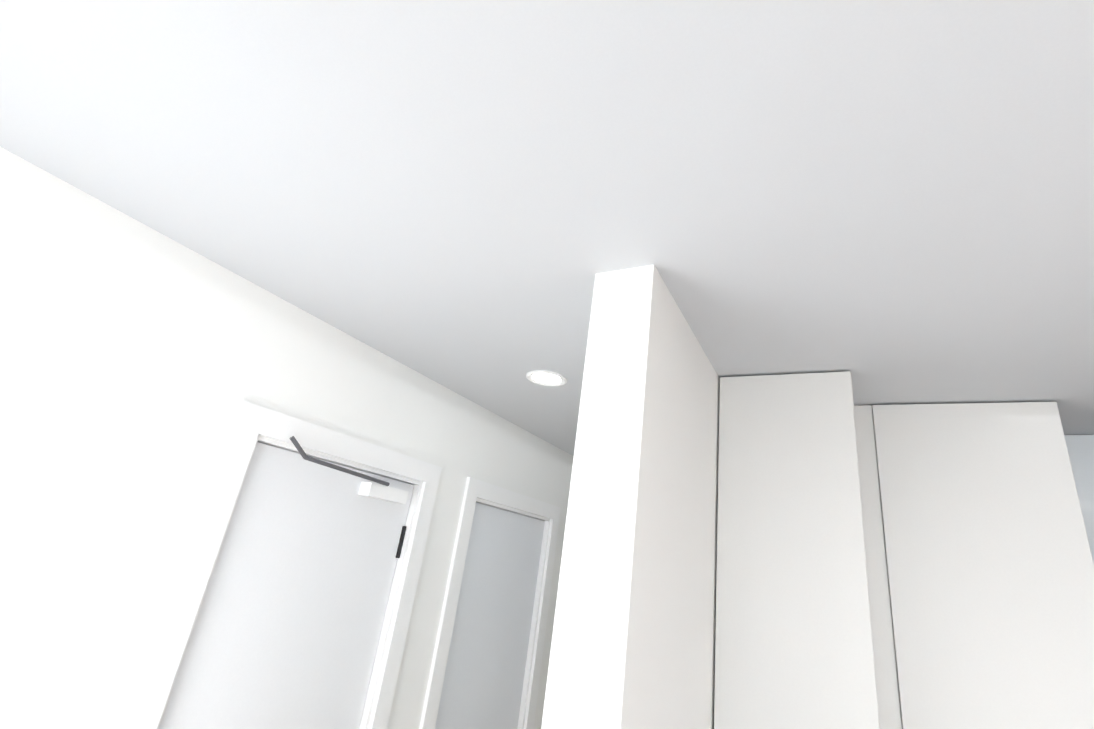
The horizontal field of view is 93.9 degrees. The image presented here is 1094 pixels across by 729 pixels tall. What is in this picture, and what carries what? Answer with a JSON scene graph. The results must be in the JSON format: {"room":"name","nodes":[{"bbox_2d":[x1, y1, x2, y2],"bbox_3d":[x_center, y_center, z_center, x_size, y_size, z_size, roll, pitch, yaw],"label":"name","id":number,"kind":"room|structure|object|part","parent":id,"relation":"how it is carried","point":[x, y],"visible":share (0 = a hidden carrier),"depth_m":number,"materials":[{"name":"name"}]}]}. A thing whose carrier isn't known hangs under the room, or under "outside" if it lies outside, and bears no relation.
{"room":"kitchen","nodes":[
{"label":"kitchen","id":0,"kind":"room"},
{"bbox_2d":[0,147,573,728],"bbox_3d":[-1.116,0.745,0.587,0.100,2.350,5.900,-4,-24,29],"label":"wall","id":1,"kind":"structure","parent":0,"point":[139,361],"depth_m":1.04,"materials":[{"name":"paint"}]},
{"bbox_2d":[159,442,413,728],"bbox_3d":[-0.740,1.220,1.177,0.046,1.977,0.604,-4,-24,29],"label":"wall door","id":2,"kind":"structure","parent":1,"relation":"in","point":[286,632],"depth_m":1.34,"materials":[{"name":"white wood"}]},
{"bbox_2d":[358,481,408,503],"bbox_3d":[-0.510,0.404,1.605,0.045,0.040,0.160,-4,-24,29],"label":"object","id":3,"kind":"object","parent":2,"relation":"attached to","point":[382,492],"visible":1,"depth_m":1.57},
{"bbox_2d":[289,436,389,485],"bbox_3d":[-0.569,0.278,1.440,0.032,0.061,0.374,-4,-24,29],"label":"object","id":4,"kind":"structure","parent":3,"relation":"attached to","point":[318,461],"depth_m":1.39,"materials":[{"name":"grey metal"}]},
{"bbox_2d":[157,409,429,728],"bbox_3d":[-0.742,1.185,1.186,0.114,2.065,0.620,-4,-24,29],"label":"door frame","id":5,"kind":"structure","parent":1,"relation":"attached to","point":[276,425],"depth_m":1.51,"materials":[{"name":"white wood"}]},
{"bbox_2d":[119,400,560,728],"bbox_3d":[-0.463,1.357,1.528,0.045,2.065,1.690,-4,-24,29],"label":"door trim","id":6,"kind":"structure","parent":1,"relation":"attached to","point":[153,685],"depth_m":1.24,"materials":[{"name":"white wood"}]},
{"bbox_3d":[-0.860,1.053,0.888,0.014,2.065,0.065,-4,-24,29],"label":"trim door casing","id":7,"kind":"part","parent":6,"relation":"part of","materials":[{"name":"white wood"}]},
{"bbox_3d":[-0.537,1.310,1.434,0.014,2.065,0.065,-4,-24,29],"label":"trim door casing","id":8,"kind":"part","parent":6,"relation":"part of","materials":[{"name":"white wood"}]},
{"bbox_3d":[-0.426,1.399,1.622,0.014,2.065,0.065,-4,-24,29],"label":"trim door casing","id":9,"kind":"part","parent":6,"relation":"part of","materials":[{"name":"white wood"}]},
{"bbox_3d":[-0.092,1.664,2.184,0.014,2.065,0.065,-4,-24,29],"label":"trim door casing","id":10,"kind":"part","parent":6,"relation":"part of","materials":[{"name":"white wood"}]},
{"bbox_2d":[476,480,554,728],"bbox_3d":[-0.302,1.534,1.927,0.114,2.065,0.640,-4,-24,29],"label":"door frame","id":11,"kind":"structure","parent":1,"relation":"attached to","point":[499,495],"depth_m":2.28,"materials":[{"name":"white wood"}]},
{"bbox_2d":[0,0,1093,455],"bbox_3d":[0.560,-0.482,0.172,3.770,0.080,5.900,-4,-24,29],"label":"ceiling","id":12,"kind":"structure","parent":0,"point":[886,202],"depth_m":0.76,"materials":[{"name":"paint"}]},
{"bbox_2d":[526,370,566,385],"bbox_3d":[-0.002,0.046,1.636,0.132,0.007,0.132,-4,-24,29],"label":"recessed light","id":13,"kind":"object","parent":12,"relation":"in","point":[530,374],"depth_m":1.63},
{"bbox_3d":[-0.002,0.044,1.636,0.092,0.003,0.092,-4,-24,29],"label":"recessed ceiling light lens","id":14,"kind":"part","parent":13,"relation":"part of","materials":[{"name":"white plastic"}]},
{"bbox_2d":[541,264,719,728],"bbox_3d":[0.528,1.331,1.481,0.120,2.350,2.280,-4,-24,29],"label":"wall","id":15,"kind":"structure","parent":0,"point":[633,639],"depth_m":0.89,"materials":[{"name":"paint"}]},
{"bbox_2d":[714,371,921,728],"bbox_3d":[0.711,0.595,1.391,0.366,0.996,0.596,-4,-24,29],"label":"upper cabinet","id":16,"kind":"object","parent":15,"relation":"attached to","point":[813,612],"depth_m":1.20,"materials":[{"name":"white wood"}]},
{"bbox_2d":[886,402,1093,728],"bbox_3d":[1.082,0.625,1.326,0.440,0.996,0.326,-4,-24,29],"label":"upper cabinet","id":17,"kind":"object","parent":0,"relation":"attached to","point":[915,566],"depth_m":1.21,"materials":[{"name":"white wood"}]},
{"bbox_3d":[-0.461,1.447,1.669,0.100,2.000,0.012,-4,-24,29],"label":"door frame","id":18,"kind":"structure","parent":0,"visible":0},
{"bbox_2d":[435,503,544,728],"bbox_3d":[-0.306,1.567,1.914,0.040,1.977,0.610,-4,-24,29],"label":"door","id":19,"kind":"structure","parent":18,"relation":"attached to","point":[482,687],"depth_m":2.09,"materials":[{"name":"white wood"}]}
]}

